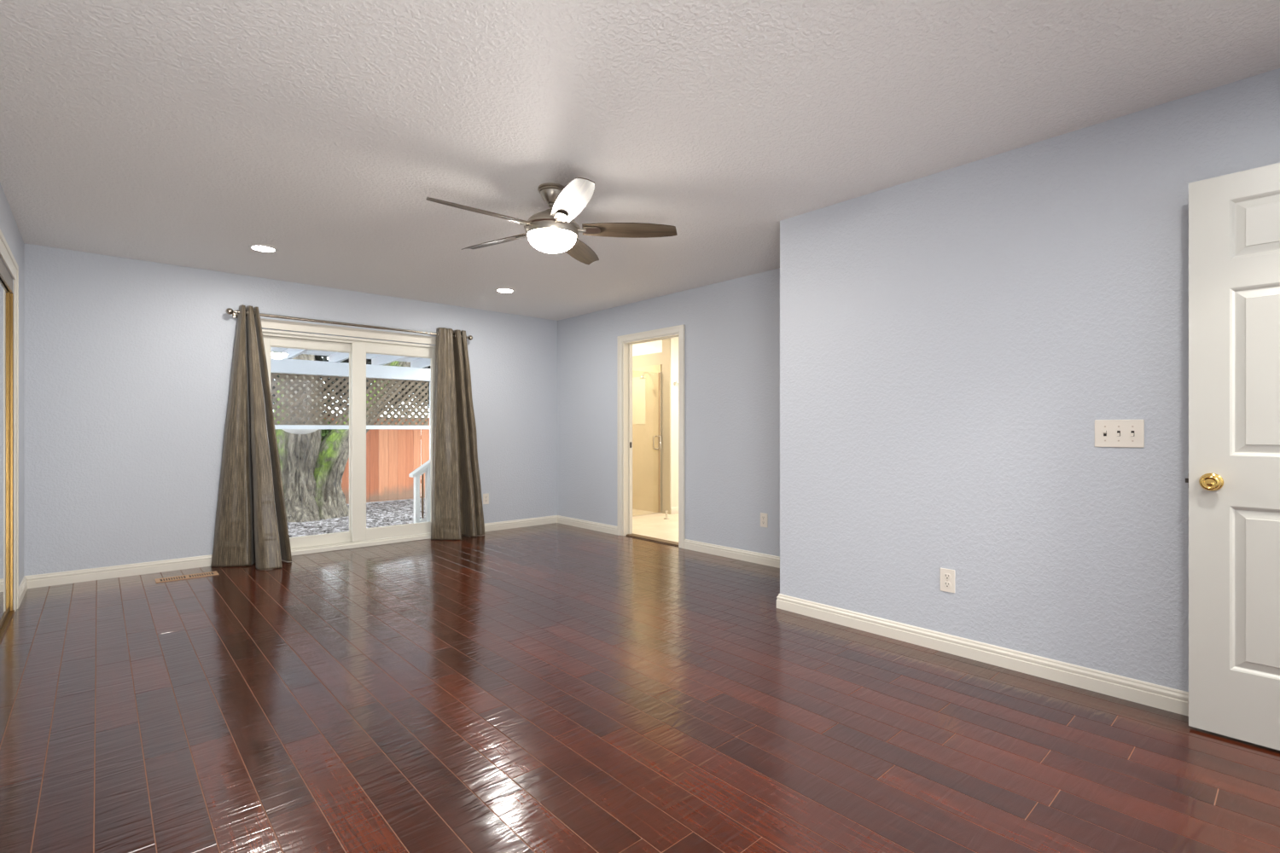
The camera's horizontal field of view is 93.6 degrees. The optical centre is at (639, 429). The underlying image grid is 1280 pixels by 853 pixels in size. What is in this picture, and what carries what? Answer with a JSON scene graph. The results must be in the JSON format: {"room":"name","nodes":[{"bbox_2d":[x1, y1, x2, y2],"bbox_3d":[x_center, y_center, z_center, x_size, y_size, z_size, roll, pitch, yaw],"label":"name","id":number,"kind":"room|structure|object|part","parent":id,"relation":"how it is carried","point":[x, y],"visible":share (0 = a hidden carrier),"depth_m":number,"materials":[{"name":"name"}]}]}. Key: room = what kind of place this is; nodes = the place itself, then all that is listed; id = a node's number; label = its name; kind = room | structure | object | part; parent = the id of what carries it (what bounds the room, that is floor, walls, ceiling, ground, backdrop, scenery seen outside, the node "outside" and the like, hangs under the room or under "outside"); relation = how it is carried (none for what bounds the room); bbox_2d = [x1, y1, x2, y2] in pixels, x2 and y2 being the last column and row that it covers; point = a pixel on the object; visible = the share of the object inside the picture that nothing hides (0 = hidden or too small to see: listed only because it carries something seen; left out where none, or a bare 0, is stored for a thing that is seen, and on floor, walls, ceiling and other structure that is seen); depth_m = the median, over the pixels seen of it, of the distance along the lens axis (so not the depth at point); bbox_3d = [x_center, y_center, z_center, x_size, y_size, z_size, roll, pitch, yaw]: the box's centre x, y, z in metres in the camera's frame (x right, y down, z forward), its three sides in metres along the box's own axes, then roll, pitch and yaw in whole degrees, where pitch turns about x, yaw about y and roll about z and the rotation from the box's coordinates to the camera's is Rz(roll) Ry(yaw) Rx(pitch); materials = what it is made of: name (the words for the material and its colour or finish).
{"room":"empty bedroom","nodes":[
{"label":"empty bedroom","id":0,"kind":"room"},
{"bbox_2d":[0,183,23,586],"bbox_3d":[-2.418,-0.055,1.496,0.813,2.520,6.660,0,0,-42],"label":"wall","id":1,"kind":"structure","parent":0,"point":[8,227],"depth_m":4.01,"materials":[{"name":"grey paint"}]},
{"bbox_2d":[0,257,14,642],"bbox_3d":[-3.079,0.101,2.768,0.099,2.049,2.432,0,0,-42],"label":"closet track","id":2,"kind":"object","parent":1,"relation":"attached to","point":[5,276],"visible":0.56,"depth_m":3.69,"materials":[{"name":"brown wood"}]},
{"bbox_2d":[0,277,10,630],"bbox_3d":[-3.457,0.108,3.219,0.020,2.006,1.231,0,0,-42],"label":"closet door","id":3,"kind":"structure","parent":2,"relation":"attached to","point":[4,292],"depth_m":3.47,"materials":[{"name":"gold mirror"}]},
{"bbox_2d":[0,229,18,611],"bbox_3d":[-3.040,0.048,2.803,0.015,2.155,2.645,0,0,-42],"label":"door frame","id":4,"kind":"structure","parent":1,"relation":"attached to","point":[6,254],"depth_m":3.71,"materials":[{"name":"beige paint"}]},
{"bbox_2d":[18,576,27,607],"bbox_3d":[-4.133,1.080,4.016,0.016,0.090,0.619,0,0,-42],"label":"baseboard","id":5,"kind":"structure","parent":1,"relation":"attached to","point":[23,586],"depth_m":4.02,"materials":[{"name":"beige paint"}]},
{"bbox_2d":[23,243,557,575],"bbox_3d":[-2.977,0.130,5.570,5.440,2.890,0.140,0,0,-42],"label":"wall","id":6,"kind":"structure","parent":0,"point":[128,362],"depth_m":4.75,"materials":[{"name":"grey paint"}]},
{"bbox_2d":[25,554,212,588],"bbox_3d":[-3.857,1.080,4.671,1.302,0.090,0.016,0,0,-42],"label":"baseboard","id":7,"kind":"structure","parent":6,"relation":"attached to","point":[99,573],"depth_m":4.56,"materials":[{"name":"beige paint"}]},
{"bbox_2d":[260,318,436,556],"bbox_3d":[-2.721,0.083,5.779,1.860,2.085,0.152,0,0,-42],"label":"sliding door frame","id":8,"kind":"structure","parent":6,"relation":"in","point":[358,536],"depth_m":5.75,"materials":[{"name":"beige paint"}]},
{"bbox_3d":[-3.025,0.128,5.557,0.838,1.903,0.040,0,0,-42],"label":"panel","id":9,"kind":"part","parent":8,"relation":"part of","materials":[{"name":"clear glass"}]},
{"bbox_3d":[-2.678,0.083,5.731,1.860,2.085,0.022,0,0,-42],"label":"casing","id":10,"kind":"part","parent":8,"relation":"part of","materials":[{"name":"beige paint"}]},
{"bbox_3d":[-2.727,0.125,5.785,1.698,2.000,0.115,0,0,-42],"label":"frame","id":11,"kind":"part","parent":8,"relation":"part of","materials":[{"name":"white plastic"}]},
{"bbox_3d":[-2.721,1.097,5.779,1.860,0.055,0.152,0,0,-42],"label":"sill","id":12,"kind":"part","parent":8,"relation":"part of","materials":[{"name":"white plastic"}]},
{"bbox_3d":[-2.434,0.122,6.011,0.848,1.893,0.040,0,0,-42],"label":"panel","id":13,"kind":"part","parent":8,"relation":"part of","materials":[{"name":"white plastic"}]},
{"bbox_2d":[225,308,472,340],"bbox_3d":[-2.625,-0.974,5.713,2.193,0.063,0.119,0,0,-42],"label":"curtain rod","id":14,"kind":"object","parent":6,"relation":"attached to","point":[229,311],"visible":0.94,"depth_m":5.48,"materials":[{"name":"silver metal"}]},
{"bbox_2d":[210,304,291,570],"bbox_3d":[-3.182,0.043,5.027,0.608,2.157,0.359,0,0,14],"label":"curtain","id":15,"kind":"object","parent":14,"relation":"hanging from","point":[251,525],"visible":1,"depth_m":4.95,"materials":[{"name":"brown fabric"}]},
{"bbox_2d":[430,327,484,540],"bbox_3d":[-1.865,0.041,6.243,0.523,2.161,0.270,0,0,-42],"label":"curtain","id":16,"kind":"object","parent":14,"relation":"hanging from","point":[456,498],"visible":1,"depth_m":6.16,"materials":[{"name":"brown fabric"}]},
{"bbox_2d":[482,493,488,504],"bbox_3d":[-1.698,0.765,6.623,0.072,0.116,0.009,0,0,-42],"label":"power outlet","id":17,"kind":"object","parent":6,"relation":"attached to","point":[485,497],"visible":1,"depth_m":6.62,"materials":[{"name":"beige plastic"}]},
{"bbox_2d":[484,515,557,531],"bbox_3d":[-1.490,1.080,6.806,1.335,0.090,0.016,0,0,-42],"label":"baseboard","id":18,"kind":"structure","parent":6,"relation":"attached to","point":[547,520],"depth_m":6.90,"materials":[{"name":"beige paint"}]},
{"bbox_2d":[0,508,1279,852],"bbox_3d":[0.731,1.165,3.858,7.147,0.080,8.750,0,0,-42],"label":"floor","id":19,"kind":"structure","parent":0,"point":[555,688],"depth_m":2.27,"materials":[{"name":"brown wood"}]},
{"bbox_2d":[154,570,219,582],"bbox_3d":[-3.448,1.122,4.576,0.380,0.005,0.135,0,0,-42],"label":"floor vent","id":20,"kind":"object","parent":19,"relation":"in","point":[210,573],"visible":1,"depth_m":4.57,"materials":[{"name":"beige metal"}]},
{"bbox_2d":[663,510,669,519],"bbox_3d":[0.332,1.069,7.545,0.070,0.112,0.070,0,0,-42],"label":"door stop","id":21,"kind":"object","parent":19,"relation":"on","point":[666,511],"visible":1,"depth_m":7.53,"materials":[{"name":"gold metal"}]},
{"bbox_2d":[0,0,1279,320],"bbox_3d":[-0.244,-1.375,2.540,5.440,0.120,8.300,0,0,-42],"label":"ceiling","id":22,"kind":"structure","parent":0,"point":[186,133],"depth_m":2.48,"materials":[{"name":"white paint"}]},
{"bbox_2d":[248,244,278,252],"bbox_3d":[-2.728,-1.310,4.354,0.188,0.009,0.188,0,0,-42],"label":"recessed light","id":23,"kind":"object","parent":22,"relation":"in","point":[264,248],"visible":1,"depth_m":4.34,"materials":[{"name":"white paint"}]},
{"bbox_2d":[494,287,515,292],"bbox_3d":[-1.273,-1.310,5.666,0.188,0.009,0.188,0,0,-42],"label":"recessed light","id":24,"kind":"object","parent":22,"relation":"in","point":[502,289],"visible":1,"depth_m":5.65,"materials":[{"name":"white paint"}]},
{"bbox_2d":[426,177,677,264],"bbox_3d":[-0.520,-1.143,3.243,1.276,0.344,1.316,0,0,-42],"label":"ceiling fan","id":25,"kind":"object","parent":22,"relation":"hanging from","point":[555,229],"visible":1,"depth_m":3.21,"materials":[{"name":"brown wood"}]},
{"bbox_3d":[-0.811,-1.095,3.008,0.525,0.040,0.133,0,0,-39],"label":"blade","id":26,"kind":"part","parent":25,"relation":"part of","materials":[{"name":"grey wood"}]},
{"bbox_3d":[-0.839,-1.095,3.509,0.525,0.040,0.133,0,0,33],"label":"blade","id":27,"kind":"part","parent":25,"relation":"part of","materials":[{"name":"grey wood"}]},
{"bbox_3d":[-0.629,-1.089,3.158,0.147,0.020,0.059,0,0,-39],"label":"blade arm","id":28,"kind":"part","parent":25,"relation":"part of","materials":[{"name":"silver metal"}]},
{"bbox_3d":[-0.639,-1.089,3.383,0.147,0.020,0.059,0,0,33],"label":"blade arm","id":29,"kind":"part","parent":25,"relation":"part of","materials":[{"name":"silver metal"}]},
{"bbox_3d":[-0.480,-1.021,3.277,0.262,0.100,0.262,0,0,-42],"label":"lamp shade","id":30,"kind":"part","parent":25,"relation":"part of","materials":[{"name":"white glass"}]},
{"bbox_3d":[-0.412,-1.089,3.098,0.059,0.020,0.147,0,0,-21],"label":"blade arm","id":31,"kind":"part","parent":25,"relation":"part of","materials":[{"name":"silver metal"}]},
{"bbox_3d":[-0.326,-1.095,2.879,0.133,0.040,0.525,0,0,-21],"label":"blade","id":32,"kind":"part","parent":25,"relation":"part of","materials":[{"name":"grey wood"}]},
{"bbox_3d":[-0.370,-1.095,3.691,0.133,0.040,0.525,0,0,15],"label":"blade","id":33,"kind":"part","parent":25,"relation":"part of","materials":[{"name":"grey wood"}]},
{"bbox_3d":[-0.288,-1.089,3.286,0.147,0.020,0.059,0,0,-3],"label":"blade arm","id":34,"kind":"part","parent":25,"relation":"part of","materials":[{"name":"silver metal"}]},
{"bbox_3d":[-0.053,-1.095,3.301,0.525,0.040,0.133,0,0,-3],"label":"blade","id":35,"kind":"part","parent":25,"relation":"part of","materials":[{"name":"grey wood"}]},
{"bbox_2d":[632,364,661,512],"bbox_3d":[-0.536,0.125,7.987,1.398,2.000,0.920,0,0,-42],"label":"wall","id":36,"kind":"structure","parent":0,"point":[645,380],"depth_m":8.30,"materials":[{"name":"beige tile"}]},
{"bbox_3d":[-0.091,-0.405,8.496,0.010,0.660,0.500,0,0,-42],"label":"wall panel","id":37,"kind":"part","parent":36,"relation":"part of","materials":[{"name":"beige"}]},
{"bbox_2d":[632,372,662,517],"bbox_3d":[-0.203,0.175,7.613,1.357,1.900,0.074,0,0,-42],"label":"shower door","id":38,"kind":"structure","parent":36,"relation":"attached to","point":[660,437],"depth_m":8.06,"materials":[{"name":"clear glass"}]},
{"bbox_3d":[-0.230,1.118,7.623,1.330,0.014,0.020,0,0,-42],"label":"rail","id":39,"kind":"part","parent":38,"relation":"part of","materials":[{"name":"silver metal"}]},
{"bbox_3d":[0.260,0.175,8.020,0.016,0.185,0.058,0,0,-42],"label":"pull handle","id":40,"kind":"part","parent":38,"relation":"part of","materials":[{"name":"silver metal"}]},
{"bbox_2d":[632,337,678,514],"bbox_3d":[0.425,-0.095,8.733,1.070,2.440,1.100,0,0,-42],"label":"wall","id":41,"kind":"structure","parent":0,"point":[663,358],"depth_m":8.02,"materials":[{"name":"beige paint"}]},
{"bbox_2d":[632,339,662,356],"bbox_3d":[-0.015,-1.177,8.437,0.020,0.275,0.950,0,0,-42],"label":"panel","id":42,"kind":"object","parent":41,"relation":"attached to","point":[655,346],"visible":0.43,"depth_m":8.29,"materials":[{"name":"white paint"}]},
{"bbox_2d":[670,506,678,514],"bbox_3d":[0.806,1.080,8.325,1.050,0.090,0.016,0,0,-42],"label":"baseboard","id":43,"kind":"structure","parent":41,"relation":"attached to","point":[675,509],"depth_m":8.01,"materials":[{"name":"white paint"}]},
{"bbox_2d":[557,267,779,556],"bbox_3d":[0.371,-0.095,5.829,0.120,2.440,3.960,0,0,-42],"label":"wall","id":44,"kind":"structure","parent":0,"point":[732,327],"depth_m":5.47,"materials":[{"name":"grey paint"}]},
{"bbox_2d":[557,515,616,535],"bbox_3d":[-0.619,1.080,6.826,0.016,0.090,1.154,0,0,-42],"label":"baseboard","id":45,"kind":"structure","parent":44,"relation":"attached to","point":[605,528],"depth_m":6.79,"materials":[{"name":"beige paint"}]},
{"bbox_2d":[616,325,684,548],"bbox_3d":[0.143,0.067,6.082,0.160,2.116,0.972,0,0,-42],"label":"door frame","id":46,"kind":"structure","parent":44,"relation":"in","point":[625,343],"depth_m":6.35,"materials":[{"name":"beige paint"}]},
{"bbox_2d":[760,512,767,527],"bbox_3d":[1.031,0.755,5.002,0.009,0.116,0.072,0,0,-42],"label":"power outlet","id":47,"kind":"object","parent":44,"relation":"attached to","point":[764,517],"visible":1,"depth_m":5.00,"materials":[{"name":"beige plastic"}]},
{"bbox_2d":[779,68,1279,692],"bbox_3d":[2.171,-0.095,3.050,0.930,2.440,2.820,0,0,-42],"label":"wall","id":48,"kind":"structure","parent":0,"point":[954,342],"depth_m":2.80,"materials":[{"name":"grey paint"}]},
{"bbox_2d":[683,539,1188,716],"bbox_3d":[1.551,1.080,3.725,0.946,0.090,4.414,0,0,-42],"label":"baseboard","id":49,"kind":"structure","parent":48,"relation":"attached to","point":[1174,701],"depth_m":2.91,"materials":[{"name":"beige paint"}]},
{"bbox_2d":[940,568,954,593],"bbox_3d":[1.553,0.763,3.034,0.009,0.116,0.072,0,0,-42],"label":"power outlet","id":50,"kind":"object","parent":48,"relation":"attached to","point":[947,576],"visible":1,"depth_m":3.03,"materials":[{"name":"beige plastic"}]},
{"bbox_2d":[943,581,950,587],"bbox_3d":[1.551,0.783,3.033,0.003,0.029,0.034,0,0,-42],"label":"receptacle","id":51,"kind":"object","parent":50,"relation":"attached to","point":[946,584],"depth_m":3.03,"materials":[{"name":"grey plastic"}]},
{"bbox_2d":[943,573,950,579],"bbox_3d":[1.551,0.743,3.033,0.003,0.029,0.034,0,0,-42],"label":"receptacle","id":52,"kind":"object","parent":50,"relation":"attached to","point":[946,576],"depth_m":3.03,"materials":[{"name":"grey plastic"}]},
{"bbox_2d":[1094,419,1144,448],"bbox_3d":[2.009,0.017,2.522,0.018,0.116,0.165,0,0,-42],"label":"light switch","id":53,"kind":"object","parent":48,"relation":"attached to","point":[1125,433],"visible":1,"depth_m":2.52,"materials":[{"name":"beige plastic"}]},
{"bbox_3d":[1.358,-0.095,0.498,3.697,2.440,0.120,0,0,-42],"label":"wall","id":54,"kind":"structure","parent":0,"visible":0},
{"bbox_2d":[1185,162,1279,750],"bbox_3d":[2.328,0.094,1.984,0.156,2.038,0.783,0,0,-42],"label":"door","id":55,"kind":"structure","parent":54,"relation":"in","point":[1233,480],"depth_m":2.17,"materials":[{"name":"white paint"}]},
{"bbox_3d":[2.079,0.193,2.189,0.060,0.066,0.066,0,0,-42],"label":"knob","id":56,"kind":"part","parent":55,"relation":"part of","materials":[{"name":"gold metal"}]},
{"label":"outside","id":57,"kind":"structure","parent":0,"visible":0},
{"bbox_2d":[287,496,424,537],"bbox_3d":[-4.604,1.591,9.584,18.000,0.052,8.000,0,0,-42],"label":"ground","id":58,"kind":"structure","parent":57,"point":[421,497],"depth_m":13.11,"materials":[{"name":"grey gravel"}]},
{"bbox_2d":[320,418,331,442],"bbox_3d":[-6.350,0.666,11.856,0.700,1.864,0.556,0,0,-42],"label":"shrub","id":59,"kind":"object","parent":58,"relation":"on","point":[324,433],"visible":0.09,"depth_m":11.78,"materials":[{"name":"green plant"}]},
{"bbox_2d":[263,328,432,459],"bbox_3d":[-4.820,0.188,6.463,6.700,2.875,3.645,0,0,-42],"label":"patio cover","id":60,"kind":"object","parent":58,"relation":"on","point":[286,364],"visible":0.14,"depth_m":8.70,"materials":[{"name":"white paint"}]},
{"bbox_2d":[282,395,318,434],"bbox_3d":[-4.860,-0.464,8.598,0.500,1.062,0.500,0,0,-42],"label":"bowl","id":61,"kind":"object","parent":60,"relation":"hanging from","point":[291,431],"visible":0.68,"depth_m":8.47,"materials":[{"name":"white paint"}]},
{"bbox_2d":[282,429,318,434],"bbox_3d":[-4.860,0.011,8.598,0.500,0.112,0.500,0,0,-42],"label":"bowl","id":62,"kind":"object","parent":61,"relation":"on","point":[292,431],"depth_m":8.46,"materials":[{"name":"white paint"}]},
{"bbox_2d":[270,372,430,429],"bbox_3d":[-5.735,-0.384,7.429,6.435,0.762,0.055,0,0,-42],"label":"lattice screen","id":63,"kind":"object","parent":60,"relation":"hanging from","point":[282,425],"visible":0.42,"depth_m":8.67,"materials":[{"name":"grey wood"}]},
{"bbox_3d":[-5.735,-0.032,7.429,6.435,0.058,0.055,0,0,-42],"label":"rail","id":64,"kind":"part","parent":63,"relation":"part of","materials":[{"name":"white paint"}]},
{"bbox_3d":[-3.317,0.328,9.627,0.090,2.595,0.090,0,0,-42],"label":"post","id":65,"kind":"part","parent":60,"relation":"part of","materials":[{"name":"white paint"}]},
{"bbox_2d":[270,351,430,523],"bbox_3d":[-5.963,-0.397,11.423,7.651,4.223,2.145,0,0,-39],"label":"tree","id":66,"kind":"object","parent":58,"relation":"on","point":[312,470],"visible":0.24,"depth_m":10.66,"materials":[{"name":"grey plant"}]},
{"bbox_3d":[-5.368,-0.041,11.376,2.469,3.439,1.144,0,0,-42],"label":"stem","id":67,"kind":"part","parent":66,"relation":"part of","materials":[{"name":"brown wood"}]},
{"bbox_2d":[324,415,429,504],"bbox_3d":[-6.579,0.635,12.162,16.522,1.840,0.075,0,0,-42],"label":"fence","id":68,"kind":"object","parent":58,"relation":"on","point":[392,455],"visible":0.05,"depth_m":13.17,"materials":[{"name":"orange wood"}]},
{"bbox_2d":[408,459,430,523],"bbox_3d":[-2.422,0.689,7.915,1.195,1.832,0.120,0,0,-42],"label":"stair railing","id":69,"kind":"object","parent":58,"relation":"on","point":[425,468],"visible":0.2,"depth_m":7.60,"materials":[{"name":"white paint"}]},
{"bbox_3d":[-2.422,0.186,7.915,1.195,0.826,0.120,0,0,-42],"label":"handrail","id":70,"kind":"part","parent":69,"relation":"part of","materials":[{"name":"white paint"}]},
{"bbox_3d":[-2.384,0.202,7.950,1.092,0.776,0.050,0,0,-42],"label":"rail","id":71,"kind":"part","parent":69,"relation":"part of","materials":[{"name":"white paint"}]},
{"bbox_3d":[-2.384,0.949,7.950,1.092,0.591,0.050,0,0,-42],"label":"rail","id":72,"kind":"part","parent":69,"relation":"part of","materials":[{"name":"white paint"}]}
]}

